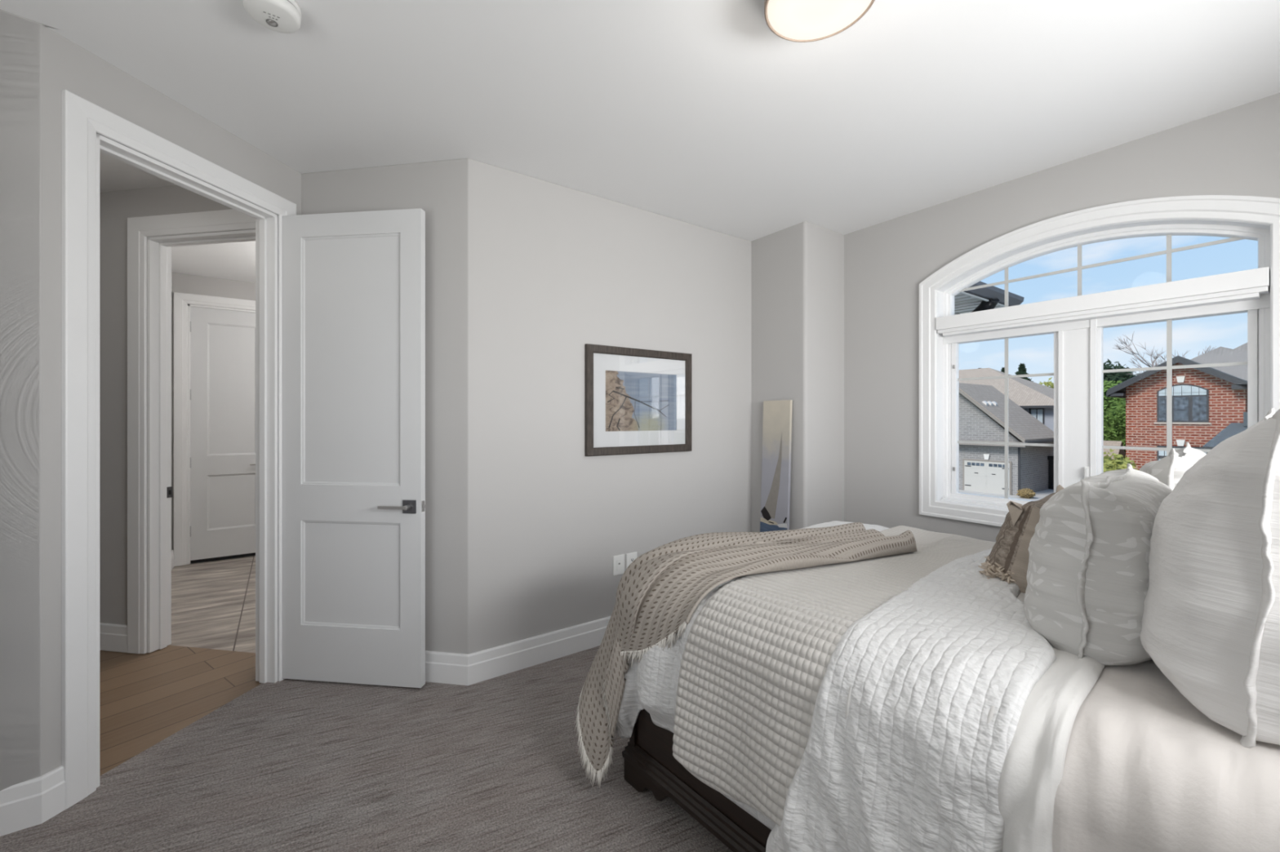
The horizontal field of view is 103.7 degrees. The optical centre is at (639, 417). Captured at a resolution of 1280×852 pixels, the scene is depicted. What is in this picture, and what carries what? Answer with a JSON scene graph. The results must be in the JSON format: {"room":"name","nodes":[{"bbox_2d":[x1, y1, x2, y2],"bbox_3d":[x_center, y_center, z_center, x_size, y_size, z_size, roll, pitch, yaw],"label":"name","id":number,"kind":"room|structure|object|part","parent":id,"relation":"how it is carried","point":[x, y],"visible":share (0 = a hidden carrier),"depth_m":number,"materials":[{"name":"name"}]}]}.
{"room":"bedroom","nodes":[
{"label":"bedroom","id":0,"kind":"room"},
{"bbox_2d":[0,8,55,817],"bbox_3d":[-2.365,0.016,1.516,0.825,2.740,0.137,0,0,-26],"label":"wall","id":1,"kind":"structure","parent":0,"point":[16,15],"depth_m":1.70,"materials":[{"name":"paint"}]},
{"bbox_2d":[0,776,41,836],"bbox_3d":[-2.303,1.309,1.544,0.626,0.154,0.019,0,0,-35],"label":"baseboard","id":2,"kind":"structure","parent":1,"relation":"attached to","point":[20,804],"depth_m":1.69,"materials":[{"name":"white wood"}]},
{"bbox_2d":[0,10,301,791],"bbox_3d":[-2.040,0.016,2.191,0.120,2.740,1.231,0,0,10],"label":"wall","id":3,"kind":"structure","parent":0,"point":[64,64],"depth_m":1.73,"materials":[{"name":"paint"}]},
{"bbox_2d":[40,765,65,823],"bbox_3d":[-2.045,1.309,1.752,0.018,0.154,0.068,0,0,10],"label":"baseboard","id":4,"kind":"structure","parent":3,"relation":"attached to","point":[53,783],"depth_m":1.75,"materials":[{"name":"white wood"}]},
{"bbox_2d":[61,89,296,809],"bbox_3d":[-2.513,0.103,2.438,1.178,2.565,1.140,0,0,10],"label":"door frame","id":5,"kind":"structure","parent":3,"relation":"attached to","point":[82,119],"depth_m":2.61,"materials":[{"name":"white wood"}]},
{"bbox_2d":[171,271,172,550],"bbox_3d":[-3.829,0.016,3.866,0.157,2.740,1.945,0,0,-35],"label":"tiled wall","id":6,"kind":"structure","parent":0,"point":[171,272],"depth_m":4.67,"materials":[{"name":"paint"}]},
{"bbox_2d":[171,550,173,569],"bbox_3d":[-3.818,1.309,3.938,0.018,0.154,1.840,0,0,-35],"label":"baseboard","id":7,"kind":"structure","parent":6,"relation":"attached to","point":[172,551],"depth_m":4.62,"materials":[{"name":"white wood"}]},
{"bbox_2d":[99,185,249,653],"bbox_3d":[-2.614,0.016,2.974,1.276,2.740,0.119,0,0,10],"label":"wall","id":8,"kind":"structure","parent":0,"point":[115,206],"depth_m":3.00,"materials":[{"name":"paint"}]},
{"bbox_2d":[99,622,127,653],"bbox_3d":[-3.146,1.309,2.995,0.256,0.154,0.018,0,0,10],"label":"baseboard","id":9,"kind":"structure","parent":8,"relation":"attached to","point":[113,637],"depth_m":2.98,"materials":[{"name":"white wood"}]},
{"bbox_2d":[166,486,172,497],"bbox_3d":[-2.865,0.454,3.062,0.009,0.065,0.030,0,0,10],"label":"strike plate","id":10,"kind":"object","parent":8,"relation":"attached to","point":[169,490],"visible":1,"depth_m":3.06,"materials":[{"name":"black metal"}]},
{"bbox_2d":[168,555,255,653],"bbox_3d":[-2.364,1.429,3.962,2.680,0.074,3.800,0,0,-35],"label":"floor","id":11,"kind":"structure","parent":0,"point":[213,602],"depth_m":3.73,"materials":[{"name":"stone"}]},
{"bbox_2d":[172,272,255,550],"bbox_3d":[-3.412,0.016,5.450,2.670,2.740,0.160,0,0,-35],"label":"wall","id":12,"kind":"structure","parent":0,"point":[181,282],"depth_m":4.81,"materials":[{"name":"paint"}]},
{"bbox_2d":[173,292,255,566],"bbox_3d":[-3.965,0.108,5.010,0.992,2.555,0.121,0,0,-35],"label":"door frame","id":13,"kind":"structure","parent":12,"relation":"attached to","point":[181,308],"depth_m":4.71,"materials":[{"name":"white wood"}]},
{"bbox_2d":[190,306,255,564],"bbox_3d":[-3.954,0.165,4.986,0.777,2.442,0.092,0,0,-35],"label":"door","id":14,"kind":"structure","parent":12,"relation":"in","point":[223,342],"depth_m":4.92,"materials":[{"name":"white wood"}]},
{"bbox_2d":[0,645,733,851],"bbox_3d":[-1.880,1.426,1.978,7.562,0.080,6.902,0,0,-35],"label":"floor","id":15,"kind":"structure","parent":0,"point":[493,765],"depth_m":1.97,"materials":[{"name":"carpet"}]},
{"bbox_2d":[622,709,771,851],"bbox_3d":[1.251,0.736,1.604,1.680,1.300,2.176,0,0,-39],"label":"frame","id":16,"kind":"object","parent":15,"relation":"on","point":[650,763],"visible":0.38,"depth_m":1.70,"materials":[{"name":"brown wood"}]},
{"bbox_3d":[0.588,1.109,2.414,1.600,0.285,0.030,0,0,-39],"label":"footboard","id":17,"kind":"part","parent":16,"relation":"part of","materials":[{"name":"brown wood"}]},
{"bbox_3d":[1.250,0.831,1.606,1.500,0.350,2.040,0,0,-39],"label":"mattress","id":18,"kind":"object","parent":16,"relation":"on","visible":0},
{"bbox_2d":[604,520,888,830],"bbox_3d":[0.826,0.970,2.167,1.864,0.838,1.169,0,0,-39],"label":"duvet","id":19,"kind":"object","parent":18,"relation":"on","point":[651,684],"visible":0.06,"depth_m":1.73,"materials":[{"name":"fabric"}]},
{"bbox_2d":[574,522,916,788],"bbox_3d":[0.459,0.900,2.035,1.424,0.895,0.540,0,0,-19],"label":"throw blanket","id":20,"kind":"object","parent":19,"relation":"on","point":[658,594],"visible":1,"depth_m":1.85,"materials":[{"name":"fabric"}]},
{"bbox_2d":[672,525,995,826],"bbox_3d":[0.953,0.819,1.941,1.771,0.572,0.596,0,0,-39],"label":"quilt","id":21,"kind":"object","parent":19,"relation":"on","point":[757,655],"visible":0.57,"depth_m":1.49,"materials":[{"name":"fabric"}]},
{"bbox_2d":[765,548,1055,851],"bbox_3d":[1.160,0.944,1.661,1.846,0.857,0.614,0,0,-35],"label":"duvet","id":22,"kind":"object","parent":19,"relation":"on","point":[915,763],"visible":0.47,"depth_m":1.15,"materials":[{"name":"fabric"}]},
{"bbox_2d":[1052,659,1279,851],"bbox_3d":[1.469,0.915,1.328,1.744,0.714,1.154,0,0,-39],"label":"fitted sheet","id":23,"kind":"object","parent":18,"relation":"on","point":[1145,770],"visible":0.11,"depth_m":0.88,"materials":[{"name":"fabric"}]},
{"bbox_2d":[844,592,1105,851],"bbox_3d":[1.225,0.928,1.525,1.673,0.766,0.436,0,0,-39],"label":"sheet","id":24,"kind":"object","parent":23,"relation":"on","point":[1032,773],"visible":0.16,"depth_m":0.96,"materials":[{"name":"fabric"}]},
{"bbox_2d":[977,484,1064,593],"bbox_3d":[1.422,0.417,1.788,0.680,0.311,0.221,0,0,-39],"label":"cushion","id":25,"kind":"object","parent":24,"relation":"on","point":[1007,560],"visible":0.44,"depth_m":1.60,"materials":[{"name":"beige fabric"}]},
{"bbox_2d":[1023,463,1172,666],"bbox_3d":[1.270,0.364,1.363,0.665,0.444,0.305,0,0,-35],"label":"printed pillow","id":26,"kind":"object","parent":24,"relation":"on","point":[1087,576],"visible":0.67,"depth_m":1.16,"materials":[{"name":"white fabric"}]},
{"bbox_2d":[1138,442,1206,490],"bbox_3d":[1.835,0.333,1.692,0.637,0.484,0.270,0,0,-42],"label":"printed pillow","id":27,"kind":"object","parent":23,"relation":"on","point":[1170,469],"visible":0.09,"depth_m":1.53,"materials":[{"name":"white fabric"}]},
{"bbox_2d":[1140,408,1279,748],"bbox_3d":[1.334,0.278,1.084,0.701,0.606,0.344,0,0,-35],"label":"euro pillow","id":28,"kind":"object","parent":23,"relation":"on","point":[1211,619],"visible":0.97,"depth_m":0.92,"materials":[{"name":"white fabric"}]},
{"bbox_2d":[760,400,792,532],"bbox_3d":[0.968,0.631,3.608,0.081,1.512,0.244,0,0,-35],"label":"canvas","id":29,"kind":"object","parent":15,"relation":"on","point":[777,415],"visible":0.64,"depth_m":3.60,"materials":[{"name":"fabric"}]},
{"bbox_2d":[301,158,751,654],"bbox_3d":[-0.492,0.016,3.133,3.038,2.740,0.670,0,0,-21],"label":"wall","id":30,"kind":"structure","parent":0,"point":[524,529],"depth_m":2.86,"materials":[{"name":"paint"}]},
{"bbox_2d":[281,208,425,688],"bbox_3d":[-1.504,0.155,2.618,0.808,2.438,0.134,0,0,7],"label":"door","id":31,"kind":"structure","parent":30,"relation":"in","point":[353,283],"depth_m":2.61,"materials":[{"name":"white wood"}]},
{"bbox_3d":[-1.241,0.453,2.541,0.154,0.024,0.044,0,0,7],"label":"lever","id":32,"kind":"part","parent":31,"relation":"part of","materials":[{"name":"silver metal"}]},
{"bbox_3d":[-1.173,0.453,2.558,0.070,0.068,0.008,0,0,7],"label":"handle plate","id":33,"kind":"part","parent":31,"relation":"part of","materials":[{"name":"silver metal"}]},
{"bbox_2d":[425,650,467,685],"bbox_3d":[-1.374,1.309,2.692,0.984,0.154,0.018,0,0,10],"label":"baseboard","id":34,"kind":"structure","parent":30,"relation":"attached to","point":[445,668],"depth_m":2.62,"materials":[{"name":"white wood"}]},
{"bbox_2d":[467,616,610,685],"bbox_3d":[-0.018,1.309,3.230,2.152,0.154,0.018,0,0,-35],"label":"baseboard","id":35,"kind":"structure","parent":30,"relation":"attached to","point":[491,663],"depth_m":2.81,"materials":[{"name":"white wood"}]},
{"bbox_2d":[613,554,624,575],"bbox_3d":[-0.132,0.923,3.153,0.084,0.122,0.011,0,0,-35],"label":"wall plate","id":36,"kind":"object","parent":30,"relation":"attached to","point":[619,560],"visible":0.89,"depth_m":3.15,"materials":[{"name":"white plastic"}]},
{"bbox_2d":[617,559,621,571],"bbox_3d":[-0.130,0.923,3.150,0.034,0.068,0.002,0,0,-35],"label":"socket","id":37,"kind":"object","parent":36,"relation":"attached to","point":[619,561],"depth_m":3.15,"materials":[{"name":"white plastic"}]},
{"bbox_2d":[626,551,637,568],"bbox_3d":[-0.052,0.923,3.209,0.084,0.122,0.011,0,0,-35],"label":"electrical outlet","id":38,"kind":"object","parent":30,"relation":"attached to","point":[630,557],"visible":0.51,"depth_m":3.20,"materials":[{"name":"white plastic"}]},
{"bbox_2d":[630,556,634,564],"bbox_3d":[-0.050,0.923,3.206,0.034,0.068,0.003,0,0,-35],"label":"socket","id":39,"kind":"object","parent":38,"relation":"attached to","point":[632,558],"depth_m":3.20,"materials":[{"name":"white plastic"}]},
{"bbox_2d":[584,343,692,456],"bbox_3d":[0.015,-0.105,3.246,0.828,0.672,0.028,0,0,-35],"label":"framed picture","id":40,"kind":"object","parent":30,"relation":"attached to","point":[633,402],"visible":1,"depth_m":3.21,"materials":[{"name":"brown wood"}]},
{"bbox_2d":[605,370,676,431],"bbox_3d":[0.018,-0.103,3.255,0.566,0.376,0.001,0,0,-35],"label":"print","id":41,"kind":"object","parent":40,"relation":"attached to","point":[637,401],"depth_m":3.25},
{"bbox_2d":[0,0,1279,282],"bbox_3d":[-2.575,-1.429,2.036,9.150,0.150,8.100,0,0,-35],"label":"ceiling","id":42,"kind":"structure","parent":0,"point":[694,112],"depth_m":2.07,"materials":[{"name":"paint"}]},
{"bbox_2d":[242,0,301,33],"bbox_3d":[-1.196,-1.327,1.638,0.156,0.054,0.156,0,0,-35],"label":"smoke detector","id":43,"kind":"object","parent":42,"relation":"attached to","point":[284,16],"visible":1,"depth_m":1.63,"materials":[{"name":"white plastic"}]},
{"bbox_2d":[764,0,875,42],"bbox_3d":[0.549,-1.304,1.534,0.330,0.100,0.330,0,0,-35],"label":"ceiling lamp","id":44,"kind":"object","parent":42,"relation":"attached to","point":[793,20],"visible":1,"depth_m":1.58,"materials":[{"name":"white glass"}]},
{"bbox_2d":[751,221,844,532],"bbox_3d":[1.229,0.016,3.912,0.672,2.740,0.635,0,0,-35],"label":"wall column","id":45,"kind":"structure","parent":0,"point":[797,270],"depth_m":3.60,"materials":[{"name":"paint"}]},
{"bbox_2d":[844,93,1279,542],"bbox_3d":[2.258,0.016,2.855,0.215,2.740,3.550,0,0,-35],"label":"wall","id":46,"kind":"structure","parent":0,"point":[1234,151],"depth_m":3.25,"materials":[{"name":"paint"}]},
{"bbox_2d":[919,195,1279,526],"bbox_3d":[2.329,-0.224,2.697,0.202,1.700,1.520,0,0,-35],"label":"window","id":47,"kind":"structure","parent":46,"relation":"in","point":[1077,323],"depth_m":2.67,"materials":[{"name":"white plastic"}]},
{"bbox_3d":[2.330,0.518,2.697,0.080,0.020,1.310,0,0,-35],"label":"sill","id":48,"kind":"part","parent":47,"relation":"part of","materials":[{"name":"white plastic"}]},
{"bbox_3d":[2.167,-0.006,3.003,0.043,1.025,0.553,0,0,-35],"label":"sash","id":49,"kind":"part","parent":47,"relation":"part of","materials":[{"name":"clear glass"}]},
{"bbox_3d":[2.566,-0.006,2.439,0.043,1.025,0.545,0,0,-35],"label":"sash","id":50,"kind":"part","parent":47,"relation":"part of","materials":[{"name":"white plastic"}]},
{"label":"outside","id":51,"kind":"structure","parent":0,"visible":0},
{"label":"ground","id":52,"kind":"structure","parent":51,"visible":0},
{"bbox_2d":[959,488,1053,501],"bbox_3d":[18.491,4.663,15.849,39.500,0.005,28.500,0,0,-35],"label":"driveway","id":53,"kind":"structure","parent":52,"relation":"on","point":[1042,494],"depth_m":30.66,"materials":[{"name":"grey concrete"}]},
{"bbox_2d":[1047,455,1053,489],"bbox_3d":[26.856,3.586,32.763,0.500,2.200,0.340,0,0,-35],"label":"post","id":54,"kind":"object","parent":53,"relation":"on","point":[1051,458],"visible":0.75,"depth_m":32.74,"materials":[{"name":"black"}]},
{"bbox_2d":[959,368,1053,495],"bbox_3d":[24.867,0.261,41.714,18.400,8.850,17.650,0,0,-35],"label":"house","id":55,"kind":"structure","parent":52,"relation":"on","point":[981,402],"depth_m":31.96,"materials":[{"name":"brick"}]},
{"bbox_3d":[21.609,3.661,31.364,0.080,2.050,2.660,0,0,-35],"label":"garage door","id":56,"kind":"part","parent":55,"relation":"part of","materials":[{"name":"white metal"}]},
{"bbox_3d":[27.719,0.086,35.126,0.040,1.360,0.660,0,0,-35],"label":"pane","id":57,"kind":"part","parent":55,"relation":"part of","materials":[{"name":"glass"}]},
{"bbox_2d":[1015,363,1034,382],"bbox_3d":[48.167,-1.123,63.505,4.692,11.622,4.429,0,0,-35],"label":"spruce tree","id":58,"kind":"object","parent":52,"relation":"on","point":[1022,370],"visible":0.2,"depth_m":63.16,"materials":[{"name":"green plant"}]},
{"bbox_2d":[1015,488,1035,498],"bbox_3d":[22.467,4.407,29.224,0.995,0.667,0.949,0,0,-35],"label":"shrub","id":59,"kind":"object","parent":52,"relation":"on","point":[1024,493],"visible":0.99,"depth_m":29.05,"materials":[{"name":"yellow plant"}]},
{"bbox_2d":[1039,377,1053,388],"bbox_3d":[42.149,0.254,51.362,5.579,8.869,5.694,0,0,-35],"label":"tree","id":60,"kind":"object","parent":52,"relation":"on","point":[1048,384],"visible":0.02,"depth_m":50.93,"materials":[{"name":"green plant"}]},
{"bbox_2d":[1103,379,1125,453],"bbox_3d":[34.852,0.901,37.375,5.317,7.577,5.205,0,0,-33],"label":"leafy tree","id":61,"kind":"object","parent":52,"relation":"on","point":[1114,408],"visible":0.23,"depth_m":35.86,"materials":[{"name":"green plant"}]},
{"bbox_2d":[1103,440,1125,459],"bbox_3d":[29.666,3.086,33.380,2.600,3.200,3.400,0,0,-35],"label":"garden shed","id":62,"kind":"object","parent":52,"relation":"on","point":[1117,443],"visible":0.08,"depth_m":32.03,"materials":[{"name":"brown wood"}]},
{"bbox_2d":[1103,448,1137,472],"bbox_3d":[17.292,2.884,18.759,2.017,3.612,1.916,0,0,-7],"label":"shrub","id":63,"kind":"object","parent":52,"relation":"on","point":[1120,462],"visible":0.13,"depth_m":18.28,"materials":[{"name":"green plant"}]},
{"bbox_2d":[1103,359,1139,386],"bbox_3d":[44.676,-0.462,47.803,5.485,10.299,5.512,0,0,-35],"label":"evergreen tree","id":64,"kind":"object","parent":52,"relation":"on","point":[1115,376],"visible":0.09,"depth_m":46.61,"materials":[{"name":"green plant"}]},
{"bbox_2d":[1113,333,1216,374],"bbox_3d":[42.065,-1.196,40.363,9.073,11.771,5.926,0,0,-39],"label":"bare tree","id":65,"kind":"object","parent":52,"relation":"on","point":[1122,342],"visible":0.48,"depth_m":41.57,"materials":[{"name":"grey plant"}]},
{"bbox_2d":[1106,342,1247,470],"bbox_3d":[38.181,-0.764,24.338,21.550,10.900,19.600,0,0,-35],"label":"brick house","id":66,"kind":"structure","parent":52,"relation":"on","point":[1210,404],"depth_m":24.80,"materials":[{"name":"brick"}]},
{"bbox_3d":[26.209,1.756,25.179,0.020,0.300,0.330,0,0,-35],"label":"transom pane","id":67,"kind":"part","parent":66,"relation":"part of","materials":[{"name":"glass"}]},
{"bbox_3d":[26.249,-0.434,25.122,0.020,1.160,0.470,0,0,-35],"label":"pane","id":68,"kind":"part","parent":66,"relation":"part of","materials":[{"name":"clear glass"}]},
{"bbox_2d":[1162,397,1166,420],"bbox_3d":[26.237,-0.434,25.114,0.010,1.160,0.470,0,0,-35],"label":"window pane","id":69,"kind":"object","parent":66,"relation":"attached to","point":[1164,399],"depth_m":25.14,"materials":[{"name":"glass"}]},
{"bbox_3d":[26.558,-0.434,24.686,0.020,1.160,0.480,0,0,-35],"label":"pane","id":70,"kind":"part","parent":66,"relation":"part of","materials":[{"name":"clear glass"}]},
{"bbox_3d":[26.576,-1.339,24.661,0.020,0.490,1.600,0,0,-35],"label":"transom pane","id":71,"kind":"part","parent":66,"relation":"part of","materials":[{"name":"glass"}]},
{"bbox_3d":[26.586,0.271,24.681,0.080,0.090,1.920,0,0,-35],"label":"sill","id":72,"kind":"part","parent":66,"relation":"part of","materials":[{"name":"stone"}]},
{"bbox_2d":[1164,386,1206,395],"bbox_3d":[26.563,-1.319,24.652,0.010,0.450,1.600,0,0,-35],"label":"grille","id":73,"kind":"object","parent":66,"relation":"attached to","point":[1176,390],"depth_m":24.48,"materials":[{"name":"glass"}]},
{"bbox_3d":[26.908,-0.434,24.192,0.020,1.160,0.450,0,0,-35],"label":"pane","id":74,"kind":"part","parent":66,"relation":"part of","materials":[{"name":"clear glass"}]},
{"bbox_2d":[1199,396,1206,421],"bbox_3d":[26.896,-0.434,24.183,0.010,1.160,0.450,0,0,-35],"label":"window pane","id":75,"kind":"object","parent":66,"relation":"attached to","point":[1202,400],"depth_m":24.10,"materials":[{"name":"glass"}]},
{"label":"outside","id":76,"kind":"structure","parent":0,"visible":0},
{"bbox_2d":[954,281,1024,315],"bbox_3d":[2.235,-1.148,4.232,1.240,0.932,1.275,0,0,-35],"label":"roof eave","id":77,"kind":"object","parent":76,"point":[993,297],"visible":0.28,"depth_m":3.85,"materials":[{"name":"metal"}]}
]}

